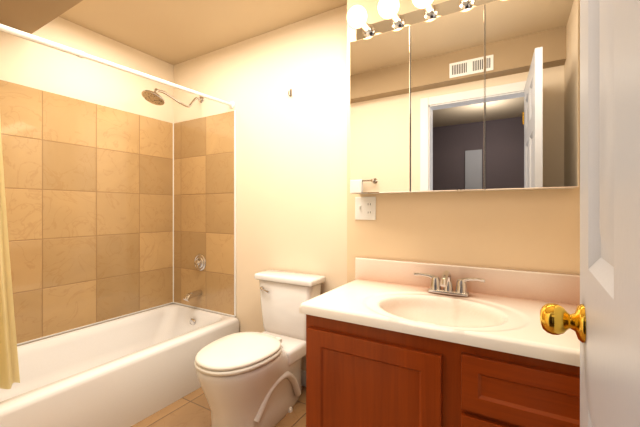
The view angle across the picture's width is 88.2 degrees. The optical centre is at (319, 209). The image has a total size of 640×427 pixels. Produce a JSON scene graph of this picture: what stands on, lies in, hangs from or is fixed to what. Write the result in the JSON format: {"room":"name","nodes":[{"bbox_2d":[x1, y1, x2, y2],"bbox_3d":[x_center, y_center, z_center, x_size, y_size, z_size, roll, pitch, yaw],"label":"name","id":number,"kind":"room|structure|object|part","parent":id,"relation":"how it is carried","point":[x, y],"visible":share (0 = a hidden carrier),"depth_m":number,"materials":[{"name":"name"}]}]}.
{"room":"bathroom","nodes":[
{"label":"bathroom","id":0,"kind":"room"},
{"bbox_2d":[0,17,173,345],"bbox_3d":[-1.785,-0.050,2.090,0.120,2.400,2.080,0,0,31],"label":"wall","id":1,"kind":"structure","parent":0,"point":[27,63],"depth_m":2.27,"materials":[{"name":"paint"}]},
{"bbox_2d":[0,80,172,343],"bbox_3d":[-1.649,0.025,2.187,0.010,1.537,1.534,0,0,31],"label":"tile","id":2,"kind":"structure","parent":1,"relation":"attached to","point":[89,196],"depth_m":2.23,"materials":[{"name":"beige tile"}]},
{"bbox_2d":[17,110,235,344],"bbox_3d":[-1.331,0.025,1.999,0.729,1.544,1.534,0,0,31],"label":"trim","id":3,"kind":"structure","parent":1,"relation":"attached to","point":[234,315],"depth_m":2.47,"materials":[{"name":"paint"}]},
{"bbox_2d":[58,0,346,64],"bbox_3d":[-0.437,-1.290,1.351,3.168,0.080,2.180,0,0,31],"label":"ceiling","id":4,"kind":"structure","parent":0,"point":[173,32],"depth_m":2.18,"materials":[{"name":"paint"}]},
{"bbox_2d":[0,0,82,33],"bbox_3d":[-1.613,-1.163,1.489,0.773,0.195,0.740,0,0,31],"label":"ceiling soffit","id":5,"kind":"structure","parent":4,"relation":"attached to","point":[30,16],"depth_m":1.78,"materials":[{"name":"paint"}]},
{"bbox_2d":[131,386,305,426],"bbox_3d":[-0.437,1.175,1.351,3.168,0.050,2.180,0,0,31],"label":"floor","id":6,"kind":"structure","parent":0,"point":[192,409],"depth_m":1.85,"materials":[{"name":"tile"}]},
{"bbox_2d":[0,304,238,426],"bbox_3d":[-1.315,0.974,1.983,0.768,0.353,1.519,0,0,31],"label":"bathtub","id":7,"kind":"object","parent":6,"relation":"on","point":[129,370],"visible":0.92,"depth_m":1.94,"materials":[{"name":"ceramic"}]},
{"bbox_2d":[194,270,325,426],"bbox_3d":[-0.343,0.780,1.846,0.444,0.740,0.762,0,0,31],"label":"toilet","id":8,"kind":"object","parent":6,"relation":"on","point":[249,379],"visible":0.98,"depth_m":1.73,"materials":[{"name":"ceramic"}]},
{"bbox_3d":[-0.351,0.505,2.086,0.086,0.034,0.026,0,0,31],"label":"handle","id":9,"kind":"part","parent":8,"relation":"part of","materials":[{"name":"silver metal"}]},
{"bbox_2d":[299,257,579,426],"bbox_3d":[0.484,0.696,1.214,0.997,0.909,0.523,0,0,31],"label":"bathroom vanity","id":10,"kind":"object","parent":6,"relation":"on","point":[393,343],"visible":0.92,"depth_m":1.10,"materials":[{"name":"brown wood"}]},
{"bbox_2d":[413,270,485,297],"bbox_3d":[0.512,0.298,1.340,0.280,0.105,0.148,0,0,31],"label":"faucet","id":11,"kind":"object","parent":10,"relation":"on","point":[435,290],"depth_m":1.36,"materials":[{"name":"silver metal"}]},
{"bbox_2d":[174,5,346,370],"bbox_3d":[-0.467,-0.050,2.449,1.784,2.400,0.120,0,0,31],"label":"wall","id":12,"kind":"structure","parent":0,"point":[291,183],"depth_m":2.25,"materials":[{"name":"paint"}]},
{"bbox_2d":[0,24,234,108],"bbox_3d":[-1.057,-0.774,1.835,0.056,0.096,1.536,0,0,31],"label":"curtain rod","id":13,"kind":"object","parent":12,"relation":"attached to","point":[39,40],"visible":1,"depth_m":1.66,"materials":[{"name":"white metal"}]},
{"bbox_2d":[0,120,19,388],"bbox_3d":[-1.370,0.015,1.313,0.052,1.469,0.274,0,0,31],"label":"shower curtain","id":14,"kind":"object","parent":13,"relation":"hanging from","point":[9,371],"visible":1,"depth_m":1.39,"materials":[{"name":"fabric"}]},
{"bbox_2d":[141,88,203,107],"bbox_3d":[-1.083,-0.840,2.461,0.152,0.175,0.485,0,0,31],"label":"shower","id":15,"kind":"object","parent":12,"relation":"attached to","point":[154,97],"visible":1,"depth_m":2.33,"materials":[{"name":"silver metal"}]},
{"bbox_2d":[174,111,233,314],"bbox_3d":[-0.950,0.025,2.658,0.715,1.537,0.010,0,0,31],"label":"tile","id":16,"kind":"structure","parent":12,"relation":"attached to","point":[204,186],"depth_m":2.63,"materials":[{"name":"beige tile"}]},
{"bbox_2d":[183,290,201,301],"bbox_3d":[-1.004,0.675,2.595,0.048,0.069,0.154,0,0,31],"label":"spout","id":17,"kind":"object","parent":16,"relation":"attached to","point":[190,295],"visible":1,"depth_m":2.58,"materials":[{"name":"silver metal"}]},
{"bbox_2d":[194,254,205,270],"bbox_3d":[-0.977,0.422,2.640,0.136,0.136,0.049,0,0,31],"label":"valve","id":18,"kind":"object","parent":16,"relation":"attached to","point":[200,262],"visible":1,"depth_m":2.63,"materials":[{"name":"silver metal"}]},
{"bbox_2d":[301,370,305,386],"bbox_3d":[-0.163,1.100,2.189,0.998,0.100,0.018,0,0,31],"label":"baseboard","id":19,"kind":"structure","parent":12,"relation":"attached to","point":[303,375],"depth_m":2.13,"materials":[{"name":"paint"}]},
{"bbox_2d":[347,0,579,282],"bbox_3d":[0.743,-0.050,1.586,1.176,2.400,0.374,0,0,31],"label":"wall","id":20,"kind":"structure","parent":0,"point":[538,230],"depth_m":1.43,"materials":[{"name":"paint"}]},
{"bbox_2d":[355,197,375,219],"bbox_3d":[0.227,-0.009,1.664,0.112,0.117,0.016,0,0,31],"label":"electrical outlet plate","id":21,"kind":"object","parent":20,"relation":"attached to","point":[365,208],"visible":1,"depth_m":1.67,"materials":[{"name":"white plastic"}]},
{"bbox_2d":[346,0,578,193],"bbox_3d":[0.521,-0.504,1.368,0.875,0.850,0.223,0,0,31],"label":"upper cabinet","id":22,"kind":"object","parent":20,"relation":"attached to","point":[462,95],"visible":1,"depth_m":1.32,"materials":[{"name":"silver glass"}]},
{"bbox_3d":[0.268,-0.443,1.513,0.289,0.727,0.005,0,0,31],"label":"panel","id":23,"kind":"part","parent":22,"relation":"part of","materials":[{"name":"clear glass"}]},
{"bbox_3d":[0.519,-0.443,1.364,0.289,0.727,0.005,0,0,31],"label":"panel","id":24,"kind":"part","parent":22,"relation":"part of","materials":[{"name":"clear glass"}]},
{"bbox_3d":[0.770,-0.443,1.216,0.289,0.727,0.005,0,0,31],"label":"panel","id":25,"kind":"part","parent":22,"relation":"part of","materials":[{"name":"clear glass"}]},
{"bbox_3d":[-1.415,-0.050,0.732,1.900,2.400,0.120,0,0,31],"label":"wall","id":26,"kind":"structure","parent":0,"visible":0},
{"bbox_2d":[540,0,639,426],"bbox_3d":[0.271,0.123,0.245,0.148,2.030,0.712,0,0,31],"label":"door","id":27,"kind":"structure","parent":26,"relation":"in","point":[603,321],"depth_m":0.35,"materials":[{"name":"paint"}]},
{"bbox_3d":[0.428,0.174,0.511,0.148,0.058,0.094,0,0,31],"label":"knob","id":28,"kind":"part","parent":27,"relation":"part of","materials":[{"name":"gold metal"}]}
]}

